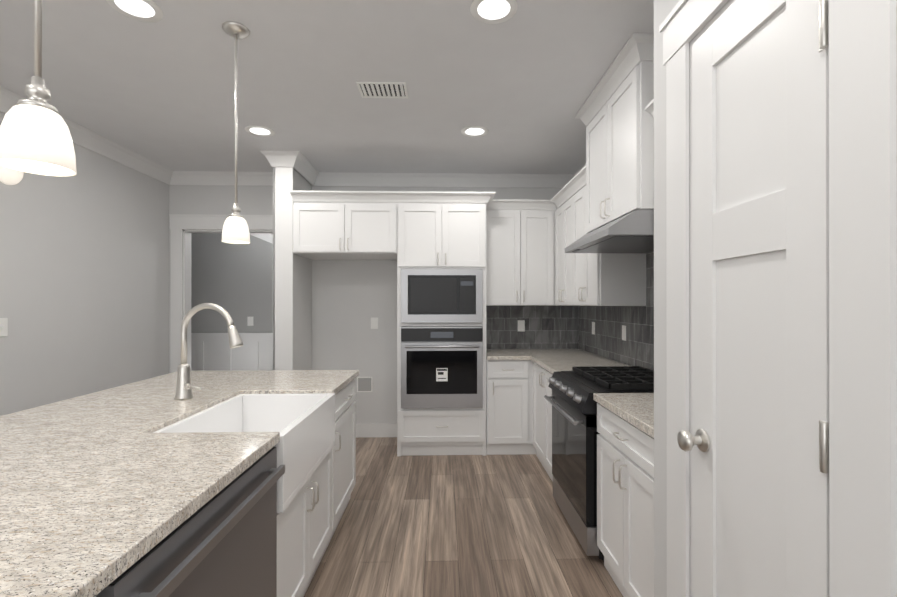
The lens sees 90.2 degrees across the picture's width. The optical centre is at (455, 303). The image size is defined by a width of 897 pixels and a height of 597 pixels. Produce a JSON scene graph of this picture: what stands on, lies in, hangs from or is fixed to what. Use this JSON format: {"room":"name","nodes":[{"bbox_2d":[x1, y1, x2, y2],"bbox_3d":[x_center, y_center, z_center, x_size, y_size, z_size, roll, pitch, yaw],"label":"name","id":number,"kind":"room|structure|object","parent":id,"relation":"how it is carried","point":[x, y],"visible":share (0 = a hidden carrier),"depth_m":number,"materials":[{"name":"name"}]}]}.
{"room":"kitchen","nodes":[
{"label":"kitchen","id":0,"kind":"room"},
{"bbox_2d":[0,111,168,415],"bbox_3d":[-2.917,0.017,1.015,0.120,2.740,7.440,0,0,-2],"label":"wall","id":1,"kind":"structure","parent":0,"point":[84,280],"depth_m":3.50,"materials":[{"name":"paint"}]},
{"bbox_2d":[0,318,7,335],"bbox_3d":[-2.900,0.150,2.836,0.013,0.118,0.120,0,0,-2],"label":"switch plate","id":2,"kind":"object","parent":1,"relation":"attached to","point":[3,326],"visible":1,"depth_m":2.87,"materials":[{"name":"white plastic"}]},
{"bbox_2d":[0,86,171,184],"bbox_3d":[-2.811,-1.292,0.959,0.085,0.119,7.318,0,0,-2],"label":"crown molding","id":3,"kind":"structure","parent":1,"relation":"attached to","point":[81,136],"depth_m":3.69,"materials":[{"name":"white wood"}]},
{"bbox_2d":[191,233,272,332],"bbox_3d":[-2.831,0.024,5.809,3.340,2.740,0.120,0,0,-2],"label":"wall","id":4,"kind":"structure","parent":0,"point":[235,281],"depth_m":5.73,"materials":[{"name":"paint"}]},
{"bbox_2d":[191,333,272,370],"bbox_3d":[-2.828,0.884,5.725,3.096,1.020,0.043,0,0,-2],"label":"wainscoting","id":5,"kind":"structure","parent":4,"relation":"attached to","point":[211,351],"depth_m":5.73,"materials":[{"name":"white wood"}]},
{"bbox_2d":[247,317,252,325],"bbox_3d":[-2.639,0.224,5.746,0.075,0.118,0.013,0,0,-2],"label":"switch plate","id":6,"kind":"object","parent":4,"relation":"attached to","point":[249,321],"visible":1,"depth_m":5.75,"materials":[{"name":"white plastic"}]},
{"bbox_2d":[249,233,272,243],"bbox_3d":[-2.104,-0.731,5.756,1.550,0.750,0.025,0,0,-2],"label":"trim","id":7,"kind":"structure","parent":4,"relation":"attached to","point":[267,237],"depth_m":5.74,"materials":[{"name":"white wood"}]},
{"bbox_2d":[293,168,311,369],"bbox_3d":[-1.559,0.022,4.343,0.140,2.740,0.618,0,0,-2],"label":"wall","id":8,"kind":"structure","parent":0,"point":[302,313],"depth_m":4.35,"materials":[{"name":"paint"}]},
{"bbox_2d":[260,150,287,177],"bbox_3d":[-1.676,-1.288,4.245,0.103,0.119,0.636,0,0,-2],"label":"crown molding","id":9,"kind":"structure","parent":8,"relation":"attached to","point":[275,159],"depth_m":3.97,"materials":[{"name":"white wood"}]},
{"bbox_2d":[273,167,292,369],"bbox_3d":[-1.555,0.077,4.099,0.175,2.630,0.170,0,0,-2],"label":"column","id":10,"kind":"structure","parent":8,"relation":"attached to","point":[282,272],"depth_m":4.01,"materials":[{"name":"white wood"}]},
{"bbox_2d":[288,151,319,185],"bbox_3d":[-1.428,-1.288,4.252,0.085,0.119,0.636,0,0,-2],"label":"crown molding","id":11,"kind":"structure","parent":8,"relation":"attached to","point":[297,161],"depth_m":4.21,"materials":[{"name":"white wood"}]},
{"bbox_2d":[0,0,653,173],"bbox_3d":[-1.346,-1.392,1.691,6.080,0.080,8.700,0,0,-2],"label":"ceiling","id":12,"kind":"structure","parent":0,"point":[522,83],"depth_m":2.65,"materials":[{"name":"paint"}]},
{"bbox_2d":[0,165,22,184],"bbox_3d":[-2.879,-0.865,2.898,0.060,0.184,0.184,0,0,-2],"label":"bulb","id":13,"kind":"object","parent":12,"relation":"hanging from","point":[8,176],"visible":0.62,"depth_m":2.88,"materials":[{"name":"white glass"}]},
{"bbox_2d":[0,0,76,176],"bbox_3d":[-0.890,-0.821,0.953,0.126,1.063,0.126,0,0,-2],"label":"pendant light","id":14,"kind":"object","parent":12,"relation":"hanging from","point":[35,136],"visible":1,"depth_m":0.93,"materials":[{"name":"white glass"}]},
{"bbox_2d":[106,0,162,21],"bbox_3d":[-1.455,-1.348,2.028,0.216,0.006,0.216,0,0,-2],"label":"recessed light","id":15,"kind":"object","parent":12,"relation":"in","point":[146,10],"visible":1,"depth_m":2.05,"materials":[{"name":"white"}]},
{"bbox_2d":[222,21,249,243],"bbox_3d":[-1.080,-0.826,2.198,0.126,1.048,0.126,0,0,-2],"label":"pendant light","id":16,"kind":"object","parent":12,"relation":"hanging from","point":[235,230],"visible":1,"depth_m":2.18,"materials":[{"name":"white glass"}]},
{"bbox_2d":[245,125,274,136],"bbox_3d":[-1.526,-1.346,3.487,0.216,0.006,0.216,0,0,-2],"label":"recessed light","id":17,"kind":"object","parent":12,"relation":"in","point":[262,131],"visible":1,"depth_m":3.48,"materials":[{"name":"white"}]},
{"bbox_2d":[356,81,407,97],"bbox_3d":[-0.457,-1.346,2.816,0.300,0.007,0.200,0,0,-2],"label":"ceiling vent","id":18,"kind":"object","parent":12,"relation":"in","point":[382,89],"visible":1,"depth_m":2.81,"materials":[{"name":"white metal"}]},
{"bbox_2d":[461,126,487,136],"bbox_3d":[0.150,-1.346,3.493,0.216,0.006,0.216,0,0,-2],"label":"recessed light","id":19,"kind":"object","parent":12,"relation":"in","point":[473,131],"visible":1,"depth_m":3.49,"materials":[{"name":"white"}]},
{"bbox_2d":[470,0,517,23],"bbox_3d":[0.175,-1.348,2.043,0.216,0.006,0.216,0,0,-2],"label":"recessed light","id":20,"kind":"object","parent":12,"relation":"in","point":[491,11],"visible":1,"depth_m":2.05,"materials":[{"name":"white"}]},
{"bbox_2d":[169,185,561,423],"bbox_3d":[-0.765,0.023,4.736,4.390,2.740,0.120,0,0,-2],"label":"wall","id":21,"kind":"structure","parent":0,"point":[350,298],"depth_m":4.67,"materials":[{"name":"paint"}]},
{"bbox_2d":[169,214,272,372],"bbox_3d":[-2.291,0.238,4.676,1.295,2.310,0.155,0,0,-2],"label":"door frame","id":22,"kind":"structure","parent":21,"relation":"attached to","point":[183,227],"depth_m":4.60,"materials":[{"name":"white wood"}]},
{"bbox_2d":[172,171,272,185],"bbox_3d":[-2.252,-1.287,4.593,1.226,0.119,0.085,0,0,-2],"label":"crown molding","id":23,"kind":"structure","parent":21,"relation":"attached to","point":[178,177],"depth_m":4.59,"materials":[{"name":"white wood"}]},
{"bbox_2d":[290,190,397,261],"bbox_3d":[-1.013,-0.733,4.354,0.945,0.550,0.628,0,0,-2],"label":"upper cabinet","id":24,"kind":"object","parent":21,"relation":"attached to","point":[327,225],"depth_m":4.05,"materials":[{"name":"white wood"}]},
{"bbox_2d":[357,377,371,391],"bbox_3d":[-0.948,0.843,4.665,0.160,0.160,0.006,0,0,-2],"label":"electrical outlet plate","id":25,"kind":"object","parent":21,"relation":"attached to","point":[364,384],"visible":1,"depth_m":4.66,"materials":[{"name":"white plastic"}]},
{"bbox_2d":[371,317,377,328],"bbox_3d":[-0.848,0.203,4.668,0.075,0.118,0.008,0,0,-2],"label":"electrical outlet plate","id":26,"kind":"object","parent":21,"relation":"attached to","point":[374,322],"visible":1,"depth_m":4.67,"materials":[{"name":"white plastic"}]},
{"bbox_2d":[356,423,396,437],"bbox_3d":[-1.023,1.323,4.658,0.945,0.140,0.014,0,0,-2],"label":"baseboard","id":27,"kind":"structure","parent":21,"relation":"attached to","point":[378,430],"depth_m":4.65,"materials":[{"name":"white wood"}]},
{"bbox_2d":[398,191,485,273],"bbox_3d":[-0.132,-0.663,4.369,0.791,0.690,0.609,0,0,-2],"label":"upper cabinet","id":28,"kind":"object","parent":21,"relation":"attached to","point":[426,229],"depth_m":4.07,"materials":[{"name":"white wood"}]},
{"bbox_2d":[401,269,482,322],"bbox_3d":[-0.131,-0.070,4.323,0.739,0.487,0.538,0,0,-2],"label":"microwave","id":29,"kind":"object","parent":28,"relation":"in","point":[441,295],"visible":1,"depth_m":4.05,"materials":[{"name":"silver metal"}]},
{"bbox_2d":[320,172,571,187],"bbox_3d":[-0.140,-1.287,4.652,2.710,0.119,0.085,0,0,-2],"label":"crown molding","id":30,"kind":"structure","parent":21,"relation":"attached to","point":[326,178],"depth_m":4.65,"materials":[{"name":"white wood"}]},
{"bbox_2d":[486,199,555,305],"bbox_3d":[0.795,-0.495,4.517,1.039,1.025,0.403,0,0,-2],"label":"upper cabinet","id":31,"kind":"object","parent":21,"relation":"attached to","point":[520,252],"visible":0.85,"depth_m":4.37,"materials":[{"name":"white wood"}]},
{"bbox_2d":[486,306,578,348],"bbox_3d":[0.787,0.248,4.715,1.033,0.458,0.006,0,0,-2],"label":"backsplash","id":32,"kind":"structure","parent":21,"relation":"attached to","point":[551,327],"depth_m":4.71,"materials":[{"name":"tile"}]},
{"bbox_2d":[518,320,524,330],"bbox_3d":[0.692,0.233,4.704,0.075,0.118,0.008,0,0,-2],"label":"electrical outlet plate","id":33,"kind":"object","parent":32,"relation":"attached to","point":[521,325],"visible":1,"depth_m":4.70,"materials":[{"name":"white plastic"}]},
{"bbox_2d":[304,437,622,596],"bbox_3d":[-1.346,1.418,1.687,6.080,0.060,8.700,0,0,-2],"label":"floor","id":34,"kind":"structure","parent":0,"point":[454,526],"depth_m":2.68,"materials":[{"name":"brown wood"}]},
{"bbox_2d":[277,446,334,596],"bbox_3d":[-1.005,1.085,2.055,0.660,0.608,0.880,0,0,-2],"label":"base cabinet","id":35,"kind":"object","parent":34,"relation":"on","point":[309,518],"depth_m":2.02,"materials":[{"name":"white wood"}]},
{"bbox_2d":[96,447,284,596],"bbox_3d":[-0.935,0.936,1.211,0.675,0.842,0.805,0,0,-2],"label":"dishwasher","id":36,"kind":"object","parent":35,"relation":"in","point":[222,543],"visible":0.25,"depth_m":1.22,"materials":[{"name":"silver metal"}]},
{"bbox_2d":[335,378,355,529],"bbox_3d":[-1.026,0.952,2.801,0.660,0.876,0.751,0,0,-2],"label":"base cabinet","id":37,"kind":"object","parent":34,"relation":"on","point":[345,405],"depth_m":2.84,"materials":[{"name":"white wood"}]},
{"bbox_2d":[0,370,358,596],"bbox_3d":[-1.267,0.491,1.105,1.265,0.038,4.190,0,0,-2],"label":"countertop","id":38,"kind":"structure","parent":37,"relation":"on","point":[100,491],"depth_m":1.27,"materials":[{"name":"stone"}]},
{"bbox_2d":[174,303,242,399],"bbox_3d":[-1.226,0.234,2.210,0.350,0.477,0.147,0,0,-2],"label":"faucet","id":39,"kind":"object","parent":38,"relation":"on","point":[184,387],"visible":1,"depth_m":2.21,"materials":[{"name":"silver metal"}]},
{"bbox_2d":[153,393,334,512],"bbox_3d":[-0.908,0.634,2.050,0.515,0.285,0.800,0,0,-2],"label":"sink","id":40,"kind":"object","parent":38,"relation":"in","point":[303,424],"visible":0.33,"depth_m":2.16,"materials":[{"name":"white ceramic"}]},
{"bbox_2d":[398,398,485,455],"bbox_3d":[-0.132,1.172,4.366,0.791,0.440,0.609,0,0,-2],"label":"base cabinet","id":41,"kind":"object","parent":34,"relation":"on","point":[421,431],"depth_m":4.07,"materials":[{"name":"white wood"}]},
{"bbox_2d":[401,326,482,407],"bbox_3d":[-0.130,0.579,4.309,0.739,0.737,0.664,0,0,-2],"label":"built-in oven","id":42,"kind":"object","parent":41,"relation":"in","point":[441,366],"visible":1,"depth_m":4.04,"materials":[{"name":"silver metal"}]},
{"bbox_2d":[486,359,535,454],"bbox_3d":[0.799,0.955,4.385,1.039,0.875,0.663,0,0,-2],"label":"base cabinet","id":43,"kind":"object","parent":34,"relation":"on","point":[509,407],"visible":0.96,"depth_m":4.09,"materials":[{"name":"white wood"}]},
{"bbox_2d":[486,349,629,373],"bbox_3d":[0.811,0.495,3.930,1.039,0.038,1.575,0,0,-2],"label":"countertop","id":44,"kind":"structure","parent":43,"relation":"on","point":[552,361],"depth_m":4.04,"materials":[{"name":"stone"}]},
{"bbox_2d":[533,362,552,481],"bbox_3d":[1.008,0.954,3.629,0.663,0.875,0.962,0,0,-2],"label":"base cabinet","id":45,"kind":"object","parent":34,"relation":"on","point":[542,425],"visible":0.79,"depth_m":3.69,"materials":[{"name":"white wood"}]},
{"bbox_2d":[544,366,653,561],"bbox_3d":[0.980,0.912,2.763,0.712,0.955,0.756,0,0,-2],"label":"range","id":46,"kind":"object","parent":34,"relation":"on","point":[574,436],"visible":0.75,"depth_m":2.59,"materials":[{"name":"black metal"}]},
{"bbox_2d":[597,403,653,596],"bbox_3d":[1.053,0.951,2.013,0.663,0.875,0.734,0,0,-2],"label":"base cabinet","id":47,"kind":"object","parent":34,"relation":"on","point":[625,496],"visible":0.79,"depth_m":1.98,"materials":[{"name":"white wood"}]},
{"bbox_2d":[593,393,653,437],"bbox_3d":[1.063,0.493,2.015,0.643,0.038,0.735,0,0,-2],"label":"countertop","id":48,"kind":"structure","parent":47,"relation":"on","point":[636,410],"depth_m":2.08,"materials":[{"name":"stone"}]},
{"bbox_2d":[654,0,678,596],"bbox_3d":[1.180,0.015,-0.472,0.790,2.740,4.240,0,0,-2],"label":"wall","id":49,"kind":"structure","parent":0,"point":[663,9],"depth_m":1.59,"materials":[{"name":"paint"}]},
{"bbox_2d":[645,99,653,117],"bbox_3d":[1.184,-0.499,1.979,0.403,1.025,0.654,0,0,-2],"label":"upper cabinet","id":50,"kind":"object","parent":49,"relation":"attached to","point":[649,107],"visible":0.02,"depth_m":2.27,"materials":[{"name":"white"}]},
{"bbox_2d":[677,0,828,596],"bbox_3d":[0.721,0.288,1.132,0.112,2.174,0.492,0,0,-2],"label":"pantry door","id":51,"kind":"structure","parent":49,"relation":"in","point":[756,442],"depth_m":1.09,"materials":[{"name":"white wood"}]},
{"bbox_2d":[659,0,896,596],"bbox_3d":[0.787,0.215,1.138,0.146,2.345,0.809,0,0,-2],"label":"door frame","id":52,"kind":"structure","parent":49,"relation":"attached to","point":[862,298],"depth_m":0.83,"materials":[{"name":"white wood"}]},
{"bbox_3d":[1.415,0.020,3.136,0.120,2.740,3.200,0,0,-2],"label":"wall","id":53,"kind":"structure","parent":0,"visible":0},
{"bbox_2d":[572,162,585,177],"bbox_3d":[1.309,-1.289,3.195,0.085,0.119,3.076,0,0,-2],"label":"crown molding","id":54,"kind":"structure","parent":53,"relation":"attached to","point":[584,164],"depth_m":4.48,"materials":[{"name":"white wood"}]},
{"bbox_2d":[551,165,646,305],"bbox_3d":[1.134,-0.496,3.775,0.403,1.025,1.242,0,0,-2],"label":"upper cabinet","id":55,"kind":"object","parent":53,"relation":"attached to","point":[600,279],"visible":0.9,"depth_m":3.45,"materials":[{"name":"white wood"}]},
{"bbox_2d":[565,209,653,252],"bbox_3d":[1.071,-0.419,2.727,0.588,0.136,0.832,0,0,-2],"label":"range hood","id":56,"kind":"object","parent":53,"relation":"attached to","point":[632,232],"visible":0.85,"depth_m":2.47,"materials":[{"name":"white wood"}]},
{"bbox_2d":[575,33,653,232],"bbox_3d":[1.118,-0.920,2.729,0.493,0.860,0.990,0,0,-2],"label":"upper cabinet","id":57,"kind":"object","parent":53,"relation":"attached to","point":[615,117],"visible":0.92,"depth_m":2.51,"materials":[{"name":"white wood"}]},
{"bbox_2d":[579,252,653,370],"bbox_3d":[1.350,0.062,3.192,0.006,0.824,3.069,0,0,-2],"label":"backsplash","id":58,"kind":"structure","parent":53,"relation":"attached to","point":[636,348],"depth_m":3.54,"materials":[{"name":"tile"}]},
{"bbox_2d":[592,322,594,334],"bbox_3d":[1.312,0.232,4.253,0.008,0.118,0.075,0,0,-2],"label":"electrical outlet plate","id":59,"kind":"object","parent":58,"relation":"attached to","point":[593,327],"visible":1,"depth_m":4.24,"materials":[{"name":"white plastic"}]},
{"bbox_2d":[622,325,625,340],"bbox_3d":[1.331,0.231,3.534,0.008,0.118,0.075,0,0,-2],"label":"electrical outlet plate","id":60,"kind":"object","parent":58,"relation":"attached to","point":[623,332],"visible":1,"depth_m":3.52,"materials":[{"name":"white plastic"}]}
]}

